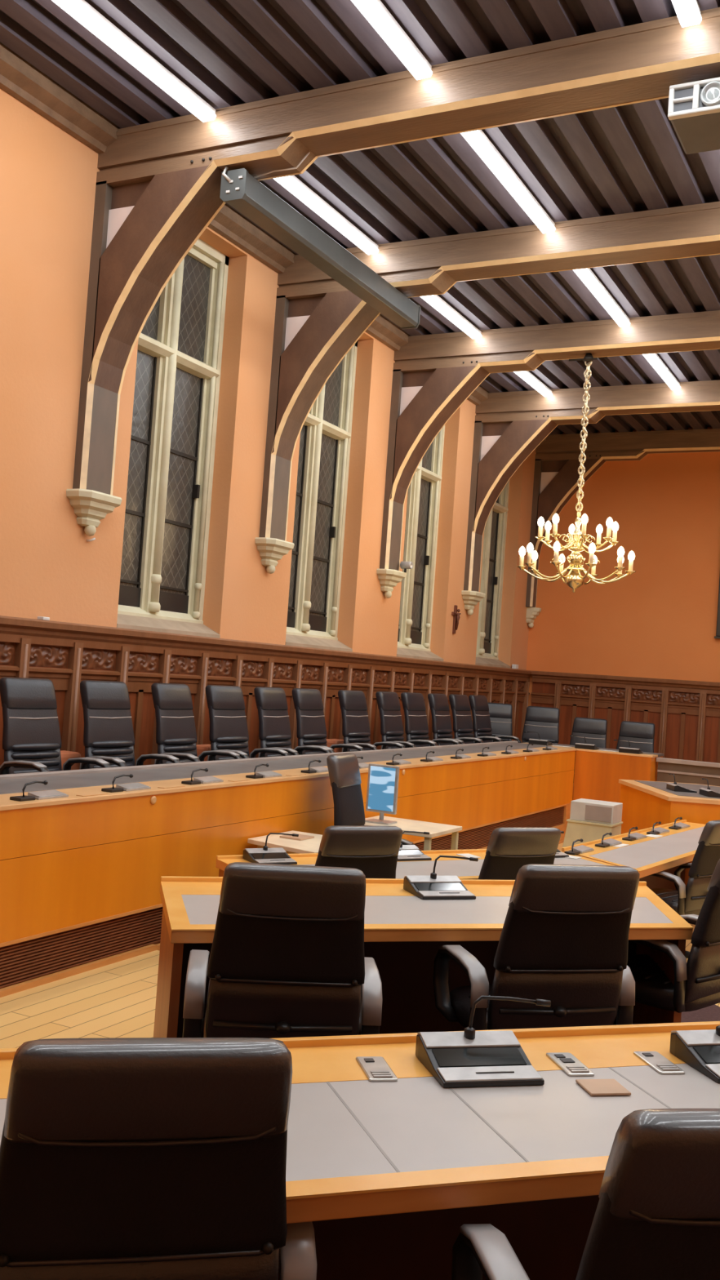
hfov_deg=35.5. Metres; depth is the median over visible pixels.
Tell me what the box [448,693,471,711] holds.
headrest cover
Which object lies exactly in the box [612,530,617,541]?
candle
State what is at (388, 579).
stone corbel
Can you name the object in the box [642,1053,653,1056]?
socket
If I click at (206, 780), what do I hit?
microphone
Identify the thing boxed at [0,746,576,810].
countertop
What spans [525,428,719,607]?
roof truss
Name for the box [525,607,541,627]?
stone corbel
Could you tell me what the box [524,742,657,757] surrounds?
countertop
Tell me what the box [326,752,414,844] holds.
chair
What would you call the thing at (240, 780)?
paper sheet
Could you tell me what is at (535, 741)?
console
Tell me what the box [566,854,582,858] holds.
paper sheet
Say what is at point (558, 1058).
socket
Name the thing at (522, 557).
candle
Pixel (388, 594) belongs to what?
pendant
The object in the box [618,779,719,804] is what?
countertop
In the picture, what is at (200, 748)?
box
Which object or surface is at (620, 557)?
candle
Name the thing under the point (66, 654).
wainscoting
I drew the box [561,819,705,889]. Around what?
curved desk
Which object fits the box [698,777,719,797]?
console
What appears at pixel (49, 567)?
wall
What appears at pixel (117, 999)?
floor
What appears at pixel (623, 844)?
paper sheet
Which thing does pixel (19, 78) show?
trim
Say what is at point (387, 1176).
curved desk
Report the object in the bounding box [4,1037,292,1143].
cushion
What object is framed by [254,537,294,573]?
stone corbel
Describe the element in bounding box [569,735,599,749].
console
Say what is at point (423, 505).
window
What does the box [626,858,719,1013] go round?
chair
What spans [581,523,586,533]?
candle
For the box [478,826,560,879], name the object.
chair
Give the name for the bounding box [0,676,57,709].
cushion
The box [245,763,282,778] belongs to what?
microphone
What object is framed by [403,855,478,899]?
console
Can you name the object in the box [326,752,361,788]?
cushion
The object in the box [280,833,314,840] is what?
document
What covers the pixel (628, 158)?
ceiling
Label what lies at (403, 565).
security camera
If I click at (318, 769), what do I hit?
microphone
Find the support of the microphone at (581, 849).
on the curved desk at (649, 855)
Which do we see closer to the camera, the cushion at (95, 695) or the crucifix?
the cushion at (95, 695)
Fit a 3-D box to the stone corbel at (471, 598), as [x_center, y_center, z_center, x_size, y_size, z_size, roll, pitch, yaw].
[1.560,-0.496,15.429,0.192,0.320,0.477,3,-2,27]
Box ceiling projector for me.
[667,76,719,154]
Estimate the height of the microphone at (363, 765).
0.090 m
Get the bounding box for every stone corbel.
[66,488,121,536]
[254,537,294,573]
[376,568,406,598]
[461,590,485,615]
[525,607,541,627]
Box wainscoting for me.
[0,615,531,765]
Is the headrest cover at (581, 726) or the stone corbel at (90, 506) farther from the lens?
the headrest cover at (581, 726)
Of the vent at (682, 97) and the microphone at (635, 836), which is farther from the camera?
the microphone at (635, 836)
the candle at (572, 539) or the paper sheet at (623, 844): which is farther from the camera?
the candle at (572, 539)
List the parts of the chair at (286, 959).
armrest, seat, tilt rail, lumbar panel, backrest, armrest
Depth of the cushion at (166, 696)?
8.66 m
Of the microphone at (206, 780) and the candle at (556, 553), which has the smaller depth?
the microphone at (206, 780)
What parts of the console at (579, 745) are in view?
plate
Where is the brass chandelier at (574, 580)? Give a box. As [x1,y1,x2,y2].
[515,353,635,592]
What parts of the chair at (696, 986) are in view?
armrest, seat, armrest, lumbar panel, backrest, tilt rail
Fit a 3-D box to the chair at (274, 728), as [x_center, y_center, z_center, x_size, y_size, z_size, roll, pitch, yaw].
[-0.571,1.032,9.895,0.713,1.193,0.634,3,-2,27]
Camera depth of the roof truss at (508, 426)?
15.09 m
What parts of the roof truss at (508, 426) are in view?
infill panel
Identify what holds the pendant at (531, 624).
attached to the stone corbel at (531, 612)
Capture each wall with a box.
[0,88,536,670]
[526,426,719,706]
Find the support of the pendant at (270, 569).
attached to the stone corbel at (271, 550)
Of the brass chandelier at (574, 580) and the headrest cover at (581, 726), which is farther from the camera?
the headrest cover at (581, 726)
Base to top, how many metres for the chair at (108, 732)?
1.193 m
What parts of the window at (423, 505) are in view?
pane, sill, pane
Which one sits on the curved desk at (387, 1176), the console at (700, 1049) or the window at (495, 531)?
the console at (700, 1049)
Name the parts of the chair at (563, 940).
armrest, seat, lumbar panel, tilt rail, backrest, armrest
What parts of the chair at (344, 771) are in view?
backrest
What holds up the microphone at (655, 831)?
on the curved desk at (649, 855)
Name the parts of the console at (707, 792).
plate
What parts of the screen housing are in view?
screw plate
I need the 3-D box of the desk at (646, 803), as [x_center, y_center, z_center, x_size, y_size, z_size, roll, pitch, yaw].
[3.679,1.983,11.051,1.896,0.954,1.878,4,-2,-3]
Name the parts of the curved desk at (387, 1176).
modesty panel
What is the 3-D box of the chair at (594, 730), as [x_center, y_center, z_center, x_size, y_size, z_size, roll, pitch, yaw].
[2.865,1.603,14.454,0.634,1.193,0.713,3,-2,23]
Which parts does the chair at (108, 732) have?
armrest, backrest, lumbar panel, armrest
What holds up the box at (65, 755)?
on the floor
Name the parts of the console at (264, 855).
plate, plate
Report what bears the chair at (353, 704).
on the floor
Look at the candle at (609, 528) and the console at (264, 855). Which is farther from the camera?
the candle at (609, 528)
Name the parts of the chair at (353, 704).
backrest, lumbar panel, armrest, armrest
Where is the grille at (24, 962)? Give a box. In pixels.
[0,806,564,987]
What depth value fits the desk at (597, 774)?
13.74 m
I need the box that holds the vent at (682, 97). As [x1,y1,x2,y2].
[673,88,693,111]
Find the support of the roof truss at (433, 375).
attached to the wall at (49, 567)
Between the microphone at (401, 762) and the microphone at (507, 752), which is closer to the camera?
the microphone at (401, 762)
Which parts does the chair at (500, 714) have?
backrest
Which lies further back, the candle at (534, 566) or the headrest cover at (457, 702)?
the headrest cover at (457, 702)
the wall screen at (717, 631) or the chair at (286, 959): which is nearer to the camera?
the chair at (286, 959)
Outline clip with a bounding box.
[37,616,49,620]
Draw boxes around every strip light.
[51,0,216,122]
[274,175,378,254]
[351,0,432,79]
[420,294,481,338]
[460,129,555,233]
[513,370,552,396]
[573,268,630,327]
[642,353,680,390]
[671,0,702,27]
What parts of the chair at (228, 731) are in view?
backrest, armrest, lumbar panel, armrest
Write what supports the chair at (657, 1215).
on the carpet
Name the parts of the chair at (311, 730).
backrest, lumbar panel, armrest, armrest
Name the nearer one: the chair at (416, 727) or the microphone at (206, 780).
the microphone at (206, 780)
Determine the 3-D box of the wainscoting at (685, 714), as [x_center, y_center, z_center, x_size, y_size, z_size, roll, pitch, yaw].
[6.514,1.739,15.667,8.720,2.100,0.130,3,-2,27]
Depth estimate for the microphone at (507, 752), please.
11.99 m
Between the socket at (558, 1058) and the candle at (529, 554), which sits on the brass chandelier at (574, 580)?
the candle at (529, 554)
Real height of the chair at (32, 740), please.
1.193 m
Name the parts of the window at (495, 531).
pane, sill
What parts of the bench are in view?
rail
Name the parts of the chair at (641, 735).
backrest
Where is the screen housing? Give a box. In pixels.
[219,151,420,329]
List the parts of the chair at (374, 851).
backrest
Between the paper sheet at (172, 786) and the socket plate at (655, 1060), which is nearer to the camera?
the socket plate at (655, 1060)
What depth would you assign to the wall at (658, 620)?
17.06 m
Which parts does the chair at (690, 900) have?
armrest, seat, armrest, lumbar panel, tilt rail, backrest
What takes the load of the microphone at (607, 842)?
on the curved desk at (649, 855)
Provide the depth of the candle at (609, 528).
11.84 m
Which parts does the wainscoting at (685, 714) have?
carved panel, carved panel, rail, cap moulding, carved panel, carved panel, carved panel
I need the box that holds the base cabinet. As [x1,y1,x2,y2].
[562,798,622,847]
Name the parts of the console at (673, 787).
plate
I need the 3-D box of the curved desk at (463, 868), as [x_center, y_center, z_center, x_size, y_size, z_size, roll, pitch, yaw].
[0.438,1.728,6.800,2.544,0.768,0.807,5,-2,-30]
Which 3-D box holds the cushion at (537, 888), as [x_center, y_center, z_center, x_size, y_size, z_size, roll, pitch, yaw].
[0.747,0.859,3.894,0.456,0.165,0.138,4,-2,-16]
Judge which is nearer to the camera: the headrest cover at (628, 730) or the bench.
the bench
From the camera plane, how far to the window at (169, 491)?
9.95 m
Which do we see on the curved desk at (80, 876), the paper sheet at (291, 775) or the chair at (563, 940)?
the paper sheet at (291, 775)
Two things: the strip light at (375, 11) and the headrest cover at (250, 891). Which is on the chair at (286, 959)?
the headrest cover at (250, 891)
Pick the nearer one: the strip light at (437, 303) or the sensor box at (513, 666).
the strip light at (437, 303)
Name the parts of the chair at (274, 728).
backrest, lumbar panel, armrest, armrest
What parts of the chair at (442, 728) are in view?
backrest, lumbar panel, armrest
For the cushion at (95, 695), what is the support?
on the chair at (108, 732)
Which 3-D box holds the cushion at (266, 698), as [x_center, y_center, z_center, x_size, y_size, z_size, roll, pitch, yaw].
[-0.793,0.522,10.040,0.138,0.198,0.446,3,-2,27]
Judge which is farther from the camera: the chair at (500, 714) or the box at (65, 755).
the chair at (500, 714)
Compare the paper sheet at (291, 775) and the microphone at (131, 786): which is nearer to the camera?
the microphone at (131, 786)
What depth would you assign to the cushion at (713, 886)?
4.46 m
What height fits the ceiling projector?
0.245 m
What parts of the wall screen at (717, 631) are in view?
panel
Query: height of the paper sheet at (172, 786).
0.003 m
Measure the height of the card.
0.006 m
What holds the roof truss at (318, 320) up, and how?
attached to the wall at (49, 567)
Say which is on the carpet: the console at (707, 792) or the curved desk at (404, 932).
the curved desk at (404, 932)
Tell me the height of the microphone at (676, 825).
0.090 m
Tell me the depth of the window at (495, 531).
17.10 m
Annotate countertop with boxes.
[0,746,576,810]
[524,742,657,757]
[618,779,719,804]
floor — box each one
[0,950,719,1048]
[557,842,719,1005]
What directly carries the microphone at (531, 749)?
on the curved desk at (80, 876)
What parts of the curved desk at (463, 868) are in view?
panel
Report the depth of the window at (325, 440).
12.35 m
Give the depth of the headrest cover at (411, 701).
12.67 m
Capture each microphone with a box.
[9,780,68,801]
[101,773,151,792]
[181,768,223,784]
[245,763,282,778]
[300,760,328,773]
[356,756,368,768]
[386,753,411,764]
[420,751,443,761]
[450,748,471,759]
[477,746,496,756]
[501,745,519,754]
[523,743,539,751]
[542,742,557,750]
[564,838,594,855]
[595,832,622,847]
[622,826,647,840]
[646,821,669,835]
[668,817,690,829]
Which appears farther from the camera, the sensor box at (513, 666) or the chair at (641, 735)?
the sensor box at (513, 666)
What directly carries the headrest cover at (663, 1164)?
on the chair at (657, 1215)
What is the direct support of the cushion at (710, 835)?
on the chair at (690, 900)
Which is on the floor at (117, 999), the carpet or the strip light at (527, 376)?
the carpet
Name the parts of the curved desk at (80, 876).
rail, grille rail, panel, panel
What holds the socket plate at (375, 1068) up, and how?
attached to the curved desk at (387, 1176)
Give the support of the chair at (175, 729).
on the floor
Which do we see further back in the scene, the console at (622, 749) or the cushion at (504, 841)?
the console at (622, 749)
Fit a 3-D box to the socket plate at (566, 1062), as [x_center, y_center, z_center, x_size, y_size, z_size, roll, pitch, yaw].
[0.518,1.045,2.780,0.068,0.008,0.150,4,-2,-13]
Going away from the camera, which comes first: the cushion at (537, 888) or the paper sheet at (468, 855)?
the cushion at (537, 888)
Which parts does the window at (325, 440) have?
pane, sill, pane, pane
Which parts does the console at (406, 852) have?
plate, plate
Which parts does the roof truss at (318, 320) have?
infill panel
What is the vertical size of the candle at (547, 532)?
0.113 m
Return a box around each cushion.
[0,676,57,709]
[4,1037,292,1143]
[80,680,130,709]
[151,683,193,710]
[205,684,244,710]
[253,686,288,710]
[292,688,323,710]
[318,825,402,857]
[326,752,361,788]
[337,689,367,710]
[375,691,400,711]
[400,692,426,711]
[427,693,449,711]
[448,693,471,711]
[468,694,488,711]
[485,826,560,856]
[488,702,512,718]
[508,863,639,913]
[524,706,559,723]
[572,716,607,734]
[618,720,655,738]
[697,819,719,845]
[706,858,719,893]
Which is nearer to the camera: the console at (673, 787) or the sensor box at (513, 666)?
the console at (673, 787)
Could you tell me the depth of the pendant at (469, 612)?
15.41 m
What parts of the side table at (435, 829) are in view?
leg, leg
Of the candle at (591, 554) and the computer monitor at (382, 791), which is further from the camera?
the candle at (591, 554)
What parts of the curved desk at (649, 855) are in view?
modesty panel, panel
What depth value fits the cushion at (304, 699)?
10.53 m
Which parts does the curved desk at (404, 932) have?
panel, modesty panel, panel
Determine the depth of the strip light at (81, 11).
7.19 m
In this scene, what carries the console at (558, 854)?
on the curved desk at (463, 868)
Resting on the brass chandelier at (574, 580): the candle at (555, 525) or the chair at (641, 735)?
the candle at (555, 525)
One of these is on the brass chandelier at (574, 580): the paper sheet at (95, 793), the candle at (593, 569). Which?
the candle at (593, 569)
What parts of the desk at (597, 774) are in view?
panel, panel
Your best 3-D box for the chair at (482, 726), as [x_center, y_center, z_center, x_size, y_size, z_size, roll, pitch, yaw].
[1.755,1.325,14.432,0.713,1.193,0.634,3,-2,31]
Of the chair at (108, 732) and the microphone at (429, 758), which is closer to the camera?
the chair at (108, 732)
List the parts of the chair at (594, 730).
backrest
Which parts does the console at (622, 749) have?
plate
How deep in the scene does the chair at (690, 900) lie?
7.43 m
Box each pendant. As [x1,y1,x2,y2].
[84,524,96,536]
[266,564,275,573]
[384,591,391,598]
[466,609,473,615]
[528,622,533,627]
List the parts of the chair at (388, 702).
backrest, lumbar panel, armrest, armrest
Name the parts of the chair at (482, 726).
backrest, lumbar panel, armrest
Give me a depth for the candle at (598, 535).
12.41 m
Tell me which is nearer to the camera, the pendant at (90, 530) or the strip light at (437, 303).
the pendant at (90, 530)
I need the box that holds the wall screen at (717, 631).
[714,575,719,638]
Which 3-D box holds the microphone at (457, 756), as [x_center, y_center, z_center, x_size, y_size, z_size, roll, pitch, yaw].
[0.966,1.088,10.793,0.090,0.090,0.340,3,-2,27]
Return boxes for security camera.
[400,561,413,572]
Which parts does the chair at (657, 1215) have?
armrest, backrest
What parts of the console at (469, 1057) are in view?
plate, plate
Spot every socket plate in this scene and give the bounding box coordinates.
[355,1056,397,1081]
[546,1052,594,1075]
[633,1051,684,1074]
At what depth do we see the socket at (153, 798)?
6.41 m
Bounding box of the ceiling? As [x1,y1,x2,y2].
[0,0,719,435]
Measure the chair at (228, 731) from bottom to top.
1.193 m
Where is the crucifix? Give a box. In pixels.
[451,604,461,633]
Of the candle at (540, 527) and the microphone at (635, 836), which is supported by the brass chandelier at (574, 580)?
the candle at (540, 527)
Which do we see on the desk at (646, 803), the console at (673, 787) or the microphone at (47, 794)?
the console at (673, 787)
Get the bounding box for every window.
[116,238,229,638]
[285,341,357,652]
[396,425,444,661]
[475,480,510,668]
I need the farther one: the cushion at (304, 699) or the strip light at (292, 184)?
the cushion at (304, 699)
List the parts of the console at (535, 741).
plate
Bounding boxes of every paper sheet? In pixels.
[76,792,108,796]
[157,785,184,788]
[227,778,251,782]
[285,773,306,776]
[456,853,481,857]
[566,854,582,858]
[613,843,628,847]
[645,834,662,837]
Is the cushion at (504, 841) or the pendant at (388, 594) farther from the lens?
the pendant at (388, 594)
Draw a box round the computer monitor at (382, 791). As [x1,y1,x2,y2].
[364,763,399,825]
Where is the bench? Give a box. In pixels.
[656,757,719,786]
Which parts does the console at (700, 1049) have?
plate, plate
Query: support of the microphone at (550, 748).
on the curved desk at (80, 876)
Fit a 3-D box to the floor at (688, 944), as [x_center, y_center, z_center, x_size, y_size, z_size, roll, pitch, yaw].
[3.006,2.502,9.751,9.450,0.250,14.350,3,-2,27]
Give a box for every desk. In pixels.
[0,740,576,997]
[0,1021,719,1279]
[153,875,693,1037]
[215,848,639,879]
[524,742,663,802]
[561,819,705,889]
[618,779,719,834]
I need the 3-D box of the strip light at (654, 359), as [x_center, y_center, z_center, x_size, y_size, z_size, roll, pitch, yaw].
[3.474,-3.255,13.164,0.120,0.112,2.153,3,-2,27]
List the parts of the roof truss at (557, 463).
wall post, infill panel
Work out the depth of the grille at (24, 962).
6.15 m
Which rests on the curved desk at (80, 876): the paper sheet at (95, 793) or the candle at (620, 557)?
the paper sheet at (95, 793)
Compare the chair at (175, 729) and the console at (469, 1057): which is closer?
the console at (469, 1057)
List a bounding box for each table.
[247,830,322,853]
[364,815,462,850]
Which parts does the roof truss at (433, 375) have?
infill panel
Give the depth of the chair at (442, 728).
13.29 m
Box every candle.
[519,555,524,565]
[527,552,532,563]
[531,560,536,569]
[537,525,542,536]
[545,529,550,540]
[552,523,557,533]
[553,551,558,561]
[559,563,563,571]
[568,533,573,542]
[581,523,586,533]
[588,552,594,563]
[591,565,595,574]
[596,533,601,543]
[606,526,611,537]
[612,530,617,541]
[617,555,622,567]
[628,560,633,570]
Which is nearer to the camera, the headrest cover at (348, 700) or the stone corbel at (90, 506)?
the stone corbel at (90, 506)
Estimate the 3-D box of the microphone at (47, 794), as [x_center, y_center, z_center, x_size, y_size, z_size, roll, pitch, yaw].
[-1.631,0.761,5.729,0.090,0.090,0.340,3,-2,27]
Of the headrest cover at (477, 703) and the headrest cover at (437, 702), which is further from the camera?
the headrest cover at (477, 703)
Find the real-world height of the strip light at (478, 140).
0.112 m
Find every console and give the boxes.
[242,832,298,864]
[397,831,431,861]
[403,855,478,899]
[415,995,551,1088]
[524,731,552,745]
[555,831,568,857]
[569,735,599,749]
[613,739,643,754]
[666,773,697,792]
[669,1025,719,1083]
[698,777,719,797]
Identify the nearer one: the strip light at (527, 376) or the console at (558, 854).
the console at (558, 854)
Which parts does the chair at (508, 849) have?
backrest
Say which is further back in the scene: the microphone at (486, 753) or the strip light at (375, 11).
the microphone at (486, 753)
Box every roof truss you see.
[72,7,719,495]
[258,201,719,541]
[379,310,719,570]
[463,380,719,591]
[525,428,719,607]
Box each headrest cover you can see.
[219,862,365,920]
[598,1108,719,1221]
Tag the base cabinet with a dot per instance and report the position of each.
(589, 820)
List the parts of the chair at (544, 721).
backrest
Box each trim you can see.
[0,42,546,444]
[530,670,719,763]
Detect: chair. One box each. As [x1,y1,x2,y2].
[0,676,111,774]
[0,1037,316,1279]
[79,680,180,769]
[151,683,241,764]
[182,862,382,1038]
[205,684,289,760]
[253,686,330,757]
[292,688,364,755]
[315,825,402,878]
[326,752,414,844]
[337,689,404,751]
[375,691,437,749]
[400,692,460,747]
[427,693,483,745]
[433,863,639,1030]
[448,693,502,744]
[451,1108,719,1279]
[468,694,521,742]
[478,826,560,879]
[488,702,512,742]
[521,706,559,743]
[569,716,607,782]
[616,720,655,752]
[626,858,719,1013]
[650,819,719,958]
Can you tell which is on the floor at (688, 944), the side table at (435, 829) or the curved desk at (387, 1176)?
the side table at (435, 829)
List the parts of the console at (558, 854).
plate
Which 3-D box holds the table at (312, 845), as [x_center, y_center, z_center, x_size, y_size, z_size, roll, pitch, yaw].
[-0.356,1.693,7.323,0.660,0.760,0.679,3,-2,27]
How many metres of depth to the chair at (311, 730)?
10.53 m
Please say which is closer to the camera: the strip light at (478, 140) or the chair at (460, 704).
the strip light at (478, 140)
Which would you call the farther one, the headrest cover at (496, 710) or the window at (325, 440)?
the headrest cover at (496, 710)
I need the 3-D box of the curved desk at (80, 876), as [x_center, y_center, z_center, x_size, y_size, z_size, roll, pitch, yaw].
[-0.242,1.556,9.176,0.821,1.155,11.060,3,-2,27]
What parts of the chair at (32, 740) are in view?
armrest, backrest, lumbar panel, armrest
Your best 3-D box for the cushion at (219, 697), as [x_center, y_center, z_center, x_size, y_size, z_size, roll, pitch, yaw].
[-1.124,0.481,9.395,0.138,0.198,0.446,3,-2,31]
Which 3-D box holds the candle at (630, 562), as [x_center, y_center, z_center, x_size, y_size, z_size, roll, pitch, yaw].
[2.891,-0.791,12.013,0.048,0.113,0.048,3,-2,27]
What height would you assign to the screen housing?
0.340 m
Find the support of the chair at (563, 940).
on the carpet
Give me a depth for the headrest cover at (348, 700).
11.35 m
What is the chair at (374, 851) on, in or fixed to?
on the floor at (688, 944)
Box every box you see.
[60,750,81,769]
[195,744,210,760]
[326,738,343,752]
[511,664,518,669]
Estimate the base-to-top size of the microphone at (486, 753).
0.090 m
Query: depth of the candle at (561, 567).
12.70 m
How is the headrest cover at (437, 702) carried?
on the chair at (442, 728)
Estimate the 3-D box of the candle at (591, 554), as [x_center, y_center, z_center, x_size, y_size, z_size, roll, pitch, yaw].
[2.379,-0.839,11.566,0.048,0.113,0.048,3,-2,27]
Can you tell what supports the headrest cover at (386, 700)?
on the chair at (388, 702)
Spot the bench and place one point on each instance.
(690, 771)
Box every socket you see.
[150,795,156,804]
[364,1057,374,1062]
[554,1053,574,1062]
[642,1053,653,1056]
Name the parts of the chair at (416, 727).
backrest, lumbar panel, armrest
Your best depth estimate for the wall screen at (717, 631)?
16.45 m
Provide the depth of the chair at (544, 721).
14.91 m
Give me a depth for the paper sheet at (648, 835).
8.90 m
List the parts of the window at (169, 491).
pane, pane, sill, pane, pane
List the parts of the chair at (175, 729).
backrest, lumbar panel, armrest, armrest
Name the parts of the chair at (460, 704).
backrest, lumbar panel, armrest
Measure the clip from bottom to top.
0.025 m
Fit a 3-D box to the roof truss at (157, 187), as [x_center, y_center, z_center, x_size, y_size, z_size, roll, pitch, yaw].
[1.950,-2.249,6.553,8.850,2.705,0.358,3,-2,27]
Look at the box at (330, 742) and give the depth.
11.44 m
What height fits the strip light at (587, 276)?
0.112 m
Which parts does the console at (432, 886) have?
plate, plate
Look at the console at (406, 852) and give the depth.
7.01 m
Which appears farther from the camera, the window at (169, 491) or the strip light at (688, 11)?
the window at (169, 491)
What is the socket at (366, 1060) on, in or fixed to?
attached to the socket plate at (375, 1068)
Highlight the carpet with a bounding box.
[680,1004,719,1022]
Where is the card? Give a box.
[575,1079,631,1095]
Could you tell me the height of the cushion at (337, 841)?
0.165 m
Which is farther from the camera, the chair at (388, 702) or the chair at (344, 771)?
the chair at (388, 702)
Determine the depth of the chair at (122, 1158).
1.82 m
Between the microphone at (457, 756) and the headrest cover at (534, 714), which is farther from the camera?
the headrest cover at (534, 714)
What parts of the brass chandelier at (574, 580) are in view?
bulb, bulb, bulb, bulb, arm, bulb, arm, arm, bulb, arm, bulb, arm, bulb, arm, arm, bulb, arm, arm, chain, bulb, arm, arm, bulb, arm, arm, arm, bulb, arm, arm, bulb, bulb, bulb, bulb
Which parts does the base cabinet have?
recessed panel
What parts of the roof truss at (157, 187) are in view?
infill panel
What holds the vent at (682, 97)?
attached to the ceiling projector

